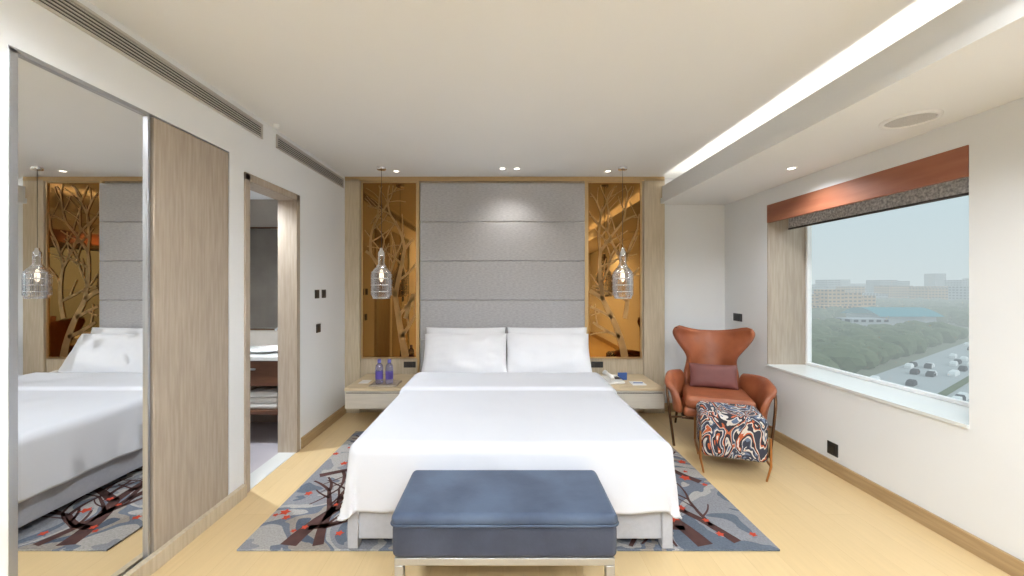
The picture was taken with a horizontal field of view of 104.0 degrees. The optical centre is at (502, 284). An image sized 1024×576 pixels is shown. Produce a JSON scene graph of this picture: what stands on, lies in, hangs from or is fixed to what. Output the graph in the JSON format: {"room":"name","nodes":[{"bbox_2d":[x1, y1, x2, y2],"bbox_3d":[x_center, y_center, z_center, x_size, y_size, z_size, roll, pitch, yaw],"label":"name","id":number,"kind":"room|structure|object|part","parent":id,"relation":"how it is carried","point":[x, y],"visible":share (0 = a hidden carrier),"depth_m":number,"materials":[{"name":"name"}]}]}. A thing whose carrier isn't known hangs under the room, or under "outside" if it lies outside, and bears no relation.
{"room":"hotel room","nodes":[
{"label":"hotel room","id":0,"kind":"room"},
{"bbox_2d":[8,0,228,151],"bbox_3d":[-1.915,-1.077,2.088,0.150,0.365,1.203,0,0,0],"label":"bulkhead","id":1,"kind":"object","parent":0,"point":[34,30],"visible":0.6,"depth_m":1.88,"materials":[{"name":"paint"}]},
{"bbox_2d":[0,0,344,575],"bbox_3d":[-1.915,0.115,1.060,0.150,2.750,7.320,0,0,0],"label":"wall","id":2,"kind":"structure","parent":0,"point":[322,201],"depth_m":3.86,"materials":[{"name":"paint"}]},
{"bbox_2d":[32,0,262,138],"bbox_3d":[-1.834,-1.166,1.675,0.012,0.112,2.750,0,0,0],"label":"air vent","id":3,"kind":"object","parent":2,"relation":"in","point":[74,12],"visible":1,"depth_m":2.04,"materials":[{"name":"metal"}]},
{"bbox_2d":[123,484,246,575],"bbox_3d":[-1.823,1.448,0.113,0.035,0.085,5.425,0,0,0],"label":"baseboard","id":4,"kind":"structure","parent":2,"relation":"attached to","point":[157,559],"depth_m":2.29,"materials":[{"name":"beige wood"}]},
{"bbox_2d":[247,110,296,193],"bbox_3d":[-1.915,-1.015,3.223,0.150,0.490,0.695,0,0,0],"label":"wall","id":5,"kind":"structure","parent":2,"relation":"in","point":[266,162],"depth_m":3.17,"materials":[{"name":"paint"}]},
{"bbox_2d":[244,172,299,199],"bbox_3d":[-1.914,-0.777,3.223,0.172,0.055,0.765,0,0,0],"label":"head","id":6,"kind":"object","parent":5,"relation":"attached to","point":[258,185],"visible":0.66,"depth_m":3.21},
{"bbox_2d":[276,134,343,187],"bbox_3d":[-1.834,-1.166,3.920,0.012,0.112,1.360,0,0,0],"label":"air vent","id":7,"kind":"object","parent":2,"relation":"in","point":[283,145],"visible":1,"depth_m":3.74,"materials":[{"name":"metal"}]},
{"bbox_2d":[315,290,318,298],"bbox_3d":[-1.835,0.090,3.950,0.011,0.085,0.085,0,0,0],"label":"light switch","id":8,"kind":"object","parent":2,"relation":"attached to","point":[316,291],"visible":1,"depth_m":3.93,"materials":[{"name":"black plastic"}]},
{"bbox_2d":[316,324,320,332],"bbox_3d":[-1.835,0.430,3.980,0.011,0.085,0.085,0,0,0],"label":"light switch","id":9,"kind":"object","parent":2,"relation":"attached to","point":[318,326],"visible":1,"depth_m":3.97,"materials":[{"name":"black plastic"}]},
{"bbox_2d":[301,405,345,448],"bbox_3d":[-1.831,1.440,4.160,0.018,0.100,1.040,0,0,0],"label":"baseboard","id":10,"kind":"structure","parent":2,"relation":"attached to","point":[315,432],"depth_m":4.03,"materials":[{"name":"brown wood"}]},
{"bbox_2d":[322,290,325,297],"bbox_3d":[-1.835,0.090,4.100,0.011,0.085,0.085,0,0,0],"label":"light switch","id":11,"kind":"object","parent":2,"relation":"attached to","point":[323,291],"visible":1,"depth_m":4.09,"materials":[{"name":"black plastic"}]},
{"bbox_2d":[227,98,246,494],"bbox_3d":[-1.915,0.115,2.783,0.150,2.750,0.185,0,0,0],"label":"pier","id":12,"kind":"object","parent":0,"point":[237,154],"visible":0.29,"depth_m":2.75,"materials":[{"name":"paint"}]},
{"bbox_2d":[250,190,272,198],"bbox_3d":[-3.245,-0.970,3.275,2.510,0.080,2.350,0,0,0],"label":"ceiling","id":13,"kind":"structure","parent":0,"point":[253,195],"depth_m":4.20,"materials":[{"name":"paint"}]},
{"bbox_2d":[250,199,277,421],"bbox_3d":[-3.245,0.240,3.275,2.510,2.500,2.350,0,0,0],"label":"wall","id":14,"kind":"structure","parent":0,"point":[263,212],"depth_m":4.35,"materials":[{"name":"stone"}]},
{"bbox_2d":[244,173,249,492],"bbox_3d":[-1.914,0.345,2.868,0.172,2.290,0.055,0,0,0],"label":"door frame","id":15,"kind":"structure","parent":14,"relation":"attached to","point":[246,180],"depth_m":2.86,"materials":[{"name":"grey wood"}]},
{"bbox_2d":[250,227,277,329],"bbox_3d":[-2.625,-0.070,4.343,1.190,1.120,0.015,0,0,0],"label":"bathroom mirror","id":16,"kind":"object","parent":14,"relation":"attached to","point":[263,240],"visible":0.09,"depth_m":4.33,"materials":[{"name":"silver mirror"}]},
{"bbox_2d":[278,196,299,452],"bbox_3d":[-1.914,0.345,3.578,0.172,2.290,0.055,0,0,0],"label":"door frame","id":17,"kind":"structure","parent":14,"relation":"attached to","point":[288,210],"depth_m":3.55,"materials":[{"name":"grey wood"}]},
{"bbox_2d":[88,0,962,177],"bbox_3d":[0.525,-1.320,1.060,5.030,0.120,7.520,0,0,0],"label":"ceiling","id":18,"kind":"structure","parent":0,"point":[415,88],"depth_m":2.31,"materials":[{"name":"paint"}]},
{"bbox_2d":[371,166,391,298],"bbox_3d":[-1.300,-0.555,4.280,0.220,1.410,0.220,0,0,0],"label":"pendant lamp","id":19,"kind":"object","parent":18,"relation":"hanging from","point":[381,252],"visible":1,"depth_m":4.25,"materials":[{"name":"clear glass"}]},
{"bbox_3d":[-1.300,-0.815,4.280,0.005,0.850,0.005,0,0,0],"label":"cord","id":20,"kind":"part","parent":19,"relation":"part of","materials":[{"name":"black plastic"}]},
{"bbox_3d":[-1.300,-0.100,4.280,0.044,0.140,0.044,0,0,0],"label":"bulb","id":21,"kind":"part","parent":19,"relation":"part of","materials":[{"name":"white glass"}]},
{"bbox_2d":[612,166,632,298],"bbox_3d":[1.280,-0.555,4.280,0.220,1.410,0.220,0,0,0],"label":"pendant lamp","id":22,"kind":"object","parent":18,"relation":"hanging from","point":[622,252],"visible":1,"depth_m":4.25,"materials":[{"name":"clear glass"}]},
{"bbox_3d":[1.280,-0.815,4.280,0.005,0.850,0.005,0,0,0],"label":"cord","id":23,"kind":"part","parent":22,"relation":"part of","materials":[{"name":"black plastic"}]},
{"bbox_3d":[1.280,-0.100,4.280,0.044,0.140,0.044,0,0,0],"label":"bulb","id":24,"kind":"part","parent":22,"relation":"part of","materials":[{"name":"white glass"}]},
{"bbox_2d":[660,0,1023,204],"bbox_3d":[2.225,-1.103,1.060,0.790,0.315,7.320,0,0,0],"label":"bulkhead","id":25,"kind":"object","parent":18,"relation":"attached to","point":[966,61],"depth_m":2.13,"materials":[{"name":"white paint"}]},
{"bbox_2d":[879,109,943,129],"bbox_3d":[2.320,-0.939,2.280,0.260,0.012,0.260,0,0,0],"label":"ceiling speaker","id":26,"kind":"object","parent":25,"relation":"in","point":[915,118],"depth_m":2.27},
{"bbox_2d":[151,412,1010,575],"bbox_3d":[-0.680,1.538,1.060,7.440,0.103,7.520,0,0,0],"label":"floor","id":27,"kind":"structure","parent":0,"point":[820,523],"depth_m":2.36,"materials":[{"name":"brown wood"}]},
{"bbox_2d":[8,45,227,575],"bbox_3d":[-2.148,0.297,2.088,0.624,2.385,1.203,0,0,0],"label":"wardrobe","id":28,"kind":"object","parent":27,"relation":"on","point":[118,214],"visible":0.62,"depth_m":1.86,"materials":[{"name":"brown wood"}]},
{"bbox_2d":[8,45,149,575],"bbox_3d":[-1.869,0.273,1.786,0.062,2.335,0.598,0,0,0],"label":"mirror","id":29,"kind":"object","parent":28,"relation":"on","point":[79,152],"depth_m":1.74,"materials":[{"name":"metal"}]},
{"bbox_3d":[-1.858,0.279,2.390,0.044,2.323,0.570,0,0,0],"label":"wood door","id":30,"kind":"part","parent":28,"relation":"part of","materials":[{"name":"grey wood"}]},
{"bbox_2d":[250,327,277,414],"bbox_3d":[-2.650,0.959,4.015,1.300,1.061,0.670,0,0,0],"label":"bathroom vanity","id":31,"kind":"object","parent":27,"relation":"on","point":[263,359],"visible":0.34,"depth_m":3.72,"materials":[{"name":"stone"}]},
{"bbox_2d":[250,386,277,408],"bbox_3d":[-2.270,1.087,3.910,0.300,0.163,0.300,0,0,0],"label":"towels","id":32,"kind":"object","parent":31,"relation":"on","point":[262,397],"visible":0.49,"depth_m":3.77,"materials":[{"name":"white fabric"}]},
{"bbox_2d":[250,408,277,414],"bbox_3d":[-2.650,1.190,4.030,1.300,0.040,0.620,0,0,0],"label":"shelf","id":33,"kind":"object","parent":31,"relation":"attached to","point":[252,411],"depth_m":3.72,"materials":[{"name":"brown wood"}]},
{"bbox_3d":[-2.650,0.820,4.030,1.300,0.240,0.620,0,0,0],"label":"drawer","id":34,"kind":"part","parent":31,"relation":"part of","materials":[{"name":"brown wood"}]},
{"bbox_2d":[250,346,277,360],"bbox_3d":[-2.650,0.680,4.015,1.300,0.040,0.670,0,0,0],"label":"countertop","id":35,"kind":"structure","parent":31,"relation":"on","point":[254,356],"depth_m":3.69,"materials":[{"name":"stone"}]},
{"bbox_2d":[250,345,277,352],"bbox_3d":[-2.330,0.650,4.000,0.430,0.040,0.430,0,0,0],"label":"basin","id":36,"kind":"object","parent":35,"relation":"in","point":[268,348],"depth_m":4.03,"materials":[{"name":"white ceramic"}]},
{"bbox_2d":[390,470,618,575],"bbox_3d":[0.007,1.248,1.970,1.015,0.485,0.460,0,0,0],"label":"bench","id":37,"kind":"object","parent":27,"relation":"on","point":[441,517],"visible":1,"depth_m":1.76,"materials":[{"name":"blue fabric"}]},
{"bbox_3d":[-0.460,1.365,1.782,0.040,0.250,0.035,0,0,0],"label":"leg","id":38,"kind":"part","parent":37,"relation":"part of","materials":[{"name":"wood"}]},
{"bbox_3d":[0.007,1.223,1.970,0.975,0.034,0.410,0,0,0],"label":"frame rail","id":39,"kind":"part","parent":37,"relation":"part of","materials":[{"name":"wood"}]},
{"bbox_2d":[391,470,617,524],"bbox_3d":[0.007,1.035,1.970,1.003,0.060,0.448,0,0,0],"label":"cushion","id":40,"kind":"object","parent":37,"relation":"on","point":[429,497],"depth_m":1.87,"materials":[{"name":"blue fabric"}]},
{"bbox_2d":[393,527,616,556],"bbox_3d":[0.007,1.127,1.970,0.995,0.155,0.440,0,0,0],"label":"cushion","id":41,"kind":"object","parent":37,"relation":"on","point":[407,541],"depth_m":1.75,"materials":[{"name":"blue fabric"}]},
{"bbox_3d":[0.475,1.365,1.782,0.040,0.250,0.035,0,0,0],"label":"leg","id":42,"kind":"part","parent":37,"relation":"part of","materials":[{"name":"wood"}]},
{"bbox_2d":[237,431,779,550],"bbox_3d":[0.028,1.482,3.143,3.044,0.014,1.815,0,0,0],"label":"rug","id":43,"kind":"object","parent":27,"relation":"on","point":[307,520],"visible":0.15,"depth_m":2.48,"materials":[{"name":"multicoloured carpet"}]},
{"bbox_2d":[337,327,681,548],"bbox_3d":[0.044,0.977,3.391,1.935,0.997,2.411,0,0,0],"label":"bed","id":44,"kind":"object","parent":43,"relation":"on","point":[545,407],"visible":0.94,"depth_m":2.44,"materials":[{"name":"fabric"}]},
{"bbox_3d":[-0.840,1.333,2.265,0.060,0.286,0.060,0,0,0],"label":"leg","id":45,"kind":"part","parent":44,"relation":"part of","materials":[{"name":"wood"}]},
{"bbox_2d":[421,333,506,372],"bbox_3d":[-0.405,0.746,4.291,0.910,0.500,0.197,0,-34,-2],"label":"pillow","id":46,"kind":"object","parent":44,"relation":"on","point":[443,352],"depth_m":4.22,"materials":[{"name":"fabric"}]},
{"bbox_2d":[426,327,505,333],"bbox_3d":[-0.420,0.700,4.470,0.900,0.460,0.201,0,-16,0],"label":"pillow","id":47,"kind":"object","parent":44,"relation":"on","point":[430,330],"depth_m":4.47,"materials":[{"name":"fabric"}]},
{"bbox_2d":[337,372,681,520],"bbox_3d":[0.045,1.077,3.069,1.929,0.437,1.766,0,0,0],"label":"duvet","id":48,"kind":"object","parent":44,"relation":"on","point":[509,420],"depth_m":2.31,"materials":[{"name":"white fabric"}]},
{"bbox_2d":[507,327,586,333],"bbox_3d":[0.500,0.700,4.470,0.900,0.460,0.200,0,-16,0],"label":"pillow","id":49,"kind":"object","parent":44,"relation":"on","point":[511,330],"depth_m":4.47,"materials":[{"name":"fabric"}]},
{"bbox_2d":[507,333,591,372],"bbox_3d":[0.485,0.746,4.291,0.910,0.500,0.200,0,-34,2],"label":"pillow","id":50,"kind":"object","parent":44,"relation":"on","point":[526,352],"depth_m":4.22,"materials":[{"name":"fabric"}]},
{"bbox_3d":[0.920,1.333,2.265,0.060,0.286,0.060,0,0,0],"label":"leg","id":51,"kind":"part","parent":44,"relation":"part of","materials":[{"name":"wood"}]},
{"bbox_2d":[664,325,776,457],"bbox_3d":[2.070,0.955,3.928,0.916,1.077,0.779,0,0,20],"label":"armchair","id":52,"kind":"object","parent":27,"relation":"on","point":[710,374],"visible":0.95,"depth_m":3.92,"materials":[{"name":"brown leather"}]},
{"bbox_3d":[1.562,1.203,3.764,0.051,0.577,0.139,0,0,-11],"label":"leg","id":53,"kind":"part","parent":52,"relation":"part of","materials":[{"name":"brown metal"}]},
{"bbox_3d":[1.713,1.023,3.977,0.175,0.332,0.586,0,0,28],"label":"arm","id":54,"kind":"part","parent":52,"relation":"part of","materials":[{"name":"orange leather"}]},
{"bbox_3d":[2.045,1.170,3.858,0.600,0.100,0.570,0,0,20],"label":"seat","id":55,"kind":"part","parent":52,"relation":"part of","materials":[{"name":"orange leather"}]},
{"bbox_2d":[688,362,738,389],"bbox_3d":[2.087,0.905,3.975,0.440,0.240,0.127,0,-18,20],"label":"lumbar cushion","id":56,"kind":"object","parent":52,"relation":"on","point":[702,376],"depth_m":3.93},
{"bbox_2d":[682,383,755,407],"bbox_3d":[2.033,1.073,3.825,0.570,0.115,0.560,0,0,20],"label":"seat cushion","id":57,"kind":"object","parent":52,"relation":"on","point":[692,394],"depth_m":3.71,"materials":[{"name":"leather"}]},
{"bbox_3d":[2.376,1.023,3.736,0.175,0.332,0.586,0,0,12],"label":"arm","id":58,"kind":"part","parent":52,"relation":"part of","materials":[{"name":"orange leather"}]},
{"bbox_3d":[2.354,1.203,3.476,0.139,0.577,0.051,0,0,-39],"label":"leg","id":59,"kind":"part","parent":52,"relation":"part of","materials":[{"name":"brown metal"}]},
{"bbox_2d":[694,401,771,481],"bbox_3d":[1.860,1.253,3.280,0.498,0.477,0.417,0,0,20],"label":"ottoman","id":60,"kind":"object","parent":27,"relation":"on","point":[725,430],"visible":1,"depth_m":3.11,"materials":[{"name":"multicoloured fabric"}]},
{"bbox_3d":[1.711,1.326,3.540,0.041,0.332,0.030,0,0,20],"label":"leg","id":61,"kind":"part","parent":60,"relation":"part of","materials":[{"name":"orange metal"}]},
{"bbox_3d":[1.579,1.326,3.176,0.041,0.332,0.030,0,0,20],"label":"leg","id":62,"kind":"part","parent":60,"relation":"part of","materials":[{"name":"brown wood"}]},
{"bbox_3d":[2.009,1.326,3.020,0.041,0.332,0.030,0,0,20],"label":"leg","id":63,"kind":"part","parent":60,"relation":"part of","materials":[{"name":"brown wood"}]},
{"bbox_2d":[665,178,724,402],"bbox_3d":[0.515,0.065,4.780,5.010,2.850,0.120,0,0,0],"label":"wall","id":64,"kind":"structure","parent":0,"point":[694,234],"depth_m":4.72,"materials":[{"name":"paint"}]},
{"bbox_2d":[345,179,664,412],"bbox_3d":[0.020,0.115,4.685,3.720,2.750,0.070,0,0,0],"label":"panel","id":65,"kind":"object","parent":64,"relation":"attached to","point":[613,366],"depth_m":4.65,"materials":[{"name":"beige wood"}]},
{"bbox_3d":[-1.752,0.130,4.665,0.175,2.720,0.030,0,0,0],"label":"left stile","id":66,"kind":"part","parent":65,"relation":"part of","materials":[{"name":"beige wood"}]},
{"bbox_2d":[344,374,414,408],"bbox_3d":[-1.295,1.143,4.323,0.590,0.215,0.646,0,0,0],"label":"nightstand","id":67,"kind":"object","parent":65,"relation":"attached to","point":[358,395],"visible":0.54,"depth_m":4.00,"materials":[{"name":"brown wood"}]},
{"bbox_3d":[-1.295,1.153,4.012,0.578,0.175,0.016,0,0,0],"label":"drawer","id":68,"kind":"part","parent":67,"relation":"part of","materials":[{"name":"beige wood"}]},
{"bbox_2d":[369,380,401,386],"bbox_3d":[-1.220,1.026,4.165,0.280,0.016,0.230,0,0,0],"label":"tray","id":69,"kind":"object","parent":67,"relation":"on","point":[396,383],"visible":0.8,"depth_m":4.12,"materials":[{"name":"grey wood"}]},
{"bbox_2d":[375,359,382,383],"bbox_3d":[-1.290,0.899,4.170,0.079,0.252,0.079,0,0,0],"label":"water bottle","id":70,"kind":"object","parent":69,"relation":"on","point":[379,367],"visible":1,"depth_m":4.14,"materials":[{"name":"purple plastic"}]},
{"bbox_2d":[385,359,392,383],"bbox_3d":[-1.185,0.899,4.170,0.079,0.252,0.079,0,0,0],"label":"water bottle","id":71,"kind":"object","parent":69,"relation":"on","point":[389,367],"visible":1,"depth_m":4.14,"materials":[{"name":"purple plastic"}]},
{"bbox_2d":[361,181,416,358],"bbox_3d":[-1.323,-0.175,4.665,0.652,2.060,0.028,0,0,0],"label":"mirror panel","id":72,"kind":"object","parent":65,"relation":"attached to","point":[388,326],"visible":0.95,"depth_m":4.67,"materials":[{"name":"brown metal"}]},
{"bbox_2d":[404,362,415,367],"bbox_3d":[-1.090,0.930,4.675,0.140,0.070,0.011,0,0,0],"label":"power outlet","id":73,"kind":"object","parent":65,"relation":"attached to","point":[406,364],"visible":1,"depth_m":4.67,"materials":[{"name":"black plastic"}]},
{"bbox_2d":[417,181,419,372],"bbox_3d":[-0.985,0.140,4.665,0.024,2.700,0.030,0,0,0],"label":"upright","id":74,"kind":"object","parent":65,"relation":"attached to","point":[418,182],"visible":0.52,"depth_m":4.65,"materials":[{"name":"beige wood"}]},
{"bbox_2d":[420,183,584,371],"bbox_3d":[-0.005,0.007,4.639,1.900,2.363,0.079,0,0,0],"label":"headboard","id":75,"kind":"object","parent":65,"relation":"attached to","point":[493,255],"visible":0.84,"depth_m":4.60,"materials":[{"name":"grey fabric"}]},
{"bbox_2d":[345,177,664,181],"bbox_3d":[0.020,-1.235,4.665,3.720,0.050,0.030,0,0,0],"label":"rail","id":76,"kind":"object","parent":65,"relation":"attached to","point":[421,179],"visible":1,"depth_m":4.65,"materials":[{"name":"beige wood"}]},
{"bbox_2d":[585,181,586,333],"bbox_3d":[0.965,0.140,4.665,0.024,2.700,0.030,0,0,0],"label":"upright","id":77,"kind":"object","parent":65,"relation":"attached to","point":[585,181],"visible":0.52,"depth_m":4.65,"materials":[{"name":"beige wood"}]},
{"bbox_2d":[591,362,602,367],"bbox_3d":[1.100,0.930,4.675,0.140,0.070,0.011,0,0,0],"label":"power outlet","id":78,"kind":"object","parent":65,"relation":"attached to","point":[593,364],"visible":1,"depth_m":4.67,"materials":[{"name":"black plastic"}]},
{"bbox_2d":[587,181,641,358],"bbox_3d":[1.296,-0.175,4.665,0.637,2.060,0.028,0,0,0],"label":"mirror panel","id":79,"kind":"object","parent":65,"relation":"attached to","point":[614,326],"visible":0.88,"depth_m":4.67,"materials":[{"name":"brown metal"}]},
{"bbox_2d":[600,374,664,408],"bbox_3d":[1.300,1.143,4.323,0.640,0.215,0.646,0,0,0],"label":"nightstand","id":80,"kind":"object","parent":65,"relation":"attached to","point":[651,395],"visible":0.52,"depth_m":4.00,"materials":[{"name":"brown wood"}]},
{"bbox_2d":[602,370,624,384],"bbox_3d":[1.170,0.975,4.248,0.180,0.120,0.206,0,0,-14],"label":"telephone","id":81,"kind":"object","parent":80,"relation":"on","point":[611,379],"visible":0.88,"depth_m":4.20,"materials":[{"name":"plastic"}]},
{"bbox_2d":[618,372,626,379],"bbox_3d":[1.300,0.994,4.360,0.100,0.080,0.008,0,0,0],"label":"note card","id":82,"kind":"object","parent":80,"relation":"on","point":[623,375],"visible":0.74,"depth_m":4.36,"materials":[{"name":"blue paper"}]},
{"bbox_2d":[629,381,646,384],"bbox_3d":[1.410,1.026,4.190,0.140,0.018,0.140,0,0,0],"label":"notepad","id":83,"kind":"object","parent":80,"relation":"on","point":[631,382],"visible":1,"depth_m":4.17,"materials":[{"name":"white paper"}]},
{"bbox_3d":[1.300,1.153,4.012,0.628,0.175,0.016,0,0,0],"label":"drawer","id":84,"kind":"part","parent":80,"relation":"part of","materials":[{"name":"beige wood"}]},
{"bbox_3d":[1.760,0.130,4.665,0.240,2.720,0.030,0,0,0],"label":"right stile","id":85,"kind":"part","parent":65,"relation":"part of","materials":[{"name":"beige wood"}]},
{"bbox_2d":[665,403,674,411],"bbox_3d":[2.241,1.440,4.711,0.722,0.100,0.018,0,0,0],"label":"baseboard","id":86,"kind":"structure","parent":64,"relation":"attached to","point":[666,406],"depth_m":4.70,"materials":[{"name":"brown wood"}]},
{"bbox_2d":[725,190,766,377],"bbox_3d":[2.830,0.115,4.345,0.420,2.750,0.750,0,0,0],"label":"wall","id":87,"kind":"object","parent":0,"point":[745,218],"visible":0.21,"depth_m":4.29,"materials":[{"name":"paint"}]},
{"bbox_2d":[733,313,741,321],"bbox_3d":[2.615,0.360,4.460,0.011,0.085,0.160,0,0,0],"label":"light switch","id":88,"kind":"object","parent":87,"relation":"attached to","point":[736,317],"visible":1,"depth_m":4.45,"materials":[{"name":"black plastic"}]},
{"bbox_2d":[767,219,805,363],"bbox_3d":[2.816,-0.002,3.963,0.388,1.576,0.014,0,0,0],"label":"far reveal","id":89,"kind":"object","parent":87,"relation":"attached to","point":[786,249],"visible":0.79,"depth_m":3.96,"materials":[{"name":"grey wood"}]},
{"bbox_2d":[806,226,811,361],"bbox_3d":[3.013,0.005,3.943,0.045,1.510,0.026,0,0,0],"label":"frame","id":90,"kind":"object","parent":89,"relation":"attached to","point":[808,228],"visible":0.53,"depth_m":3.93,"materials":[{"name":"white metal"}]},
{"bbox_2d":[767,367,968,531],"bbox_3d":[2.830,1.140,3.110,0.420,0.700,1.721,0,0,0],"label":"wall","id":91,"kind":"structure","parent":0,"point":[923,460],"depth_m":2.75,"materials":[{"name":"paint"}]},
{"bbox_2d":[827,440,837,457],"bbox_3d":[2.615,1.300,3.175,0.011,0.100,0.100,0,0,0],"label":"power outlet","id":92,"kind":"object","parent":91,"relation":"attached to","point":[832,448],"visible":1,"depth_m":3.17,"materials":[{"name":"black plastic"}]},
{"bbox_2d":[766,364,968,428],"bbox_3d":[2.824,0.798,3.110,0.432,0.024,1.721,0,0,0],"label":"sill slab","id":93,"kind":"structure","parent":91,"relation":"on","point":[948,412],"depth_m":2.87,"materials":[{"name":"stone"}]},
{"bbox_2d":[805,362,968,406],"bbox_3d":[3.013,0.773,3.110,0.045,0.026,1.721,0,0,0],"label":"frame","id":94,"kind":"object","parent":93,"relation":"on","point":[894,385],"visible":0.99,"depth_m":3.05,"materials":[{"name":"white metal"}]},
{"bbox_2d":[768,428,1023,575],"bbox_3d":[2.611,1.440,1.060,0.018,0.100,7.320,0,0,0],"label":"baseboard","id":95,"kind":"structure","parent":91,"relation":"attached to","point":[1004,561],"depth_m":2.52,"materials":[{"name":"brown wood"}]},
{"bbox_2d":[767,117,968,204],"bbox_3d":[2.830,-1.025,3.110,0.420,0.470,1.721,0,0,0],"label":"wall","id":96,"kind":"structure","parent":0,"point":[954,135],"depth_m":2.77,"materials":[{"name":"paint"}]},
{"bbox_2d":[767,145,968,229],"bbox_3d":[2.724,-0.667,3.110,0.215,0.245,1.717,0,0,0],"label":"roller blind","id":97,"kind":"object","parent":96,"relation":"attached to","point":[944,175],"visible":0.72,"depth_m":2.82,"materials":[{"name":"brown wood"}]},
{"bbox_2d":[969,97,1023,560],"bbox_3d":[2.830,0.115,-0.175,0.420,2.750,4.849,0,0,0],"label":"wall","id":98,"kind":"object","parent":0,"point":[996,135],"visible":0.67,"depth_m":2.12,"materials":[{"name":"paint"}]},
{"label":"outside","id":99,"kind":"structure","parent":0,"visible":0},
{"bbox_2d":[856,323,968,376],"bbox_3d":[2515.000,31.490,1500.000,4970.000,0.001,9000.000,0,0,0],"label":"ground","id":100,"kind":"structure","parent":99,"point":[892,363],"depth_m":171.36,"materials":[{"name":"grey concrete"}]},
{"bbox_2d":[812,297,968,372],"bbox_3d":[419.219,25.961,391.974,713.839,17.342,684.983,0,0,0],"label":"canopy","id":101,"kind":"object","parent":100,"relation":"on","point":[836,343],"visible":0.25,"depth_m":195.12,"materials":[{"name":"green plant"}]},
{"bbox_2d":[812,274,968,325],"bbox_3d":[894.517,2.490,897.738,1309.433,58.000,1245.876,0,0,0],"label":"building block","id":102,"kind":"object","parent":100,"relation":"on","point":[825,293],"visible":0.41,"depth_m":645.28,"materials":[{"name":"grey concrete"}]},
{"bbox_2d":[841,307,943,324],"bbox_3d":[304.000,24.490,315.000,48.000,14.000,36.000,0,0,0],"label":"building","id":103,"kind":"structure","parent":100,"relation":"on","point":[895,314],"depth_m":303.84,"materials":[{"name":"teal"}]},
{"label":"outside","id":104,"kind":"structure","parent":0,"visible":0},
{"bbox_2d":[875,341,968,401],"bbox_3d":[310.000,31.190,232.500,520.529,0.200,352.977,0,0,0],"label":"highway","id":105,"kind":"structure","parent":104,"point":[942,384],"depth_m":138.30,"materials":[{"name":"grey asphalt"}]},
{"bbox_2d":[870,342,968,400],"bbox_3d":[218.330,30.390,171.958,231.280,1.600,159.674,0,0,0],"label":"traffic","id":106,"kind":"object","parent":105,"relation":"on","point":[964,396],"visible":0.35,"depth_m":140.06,"materials":[{"name":"white metal"}]}
]}

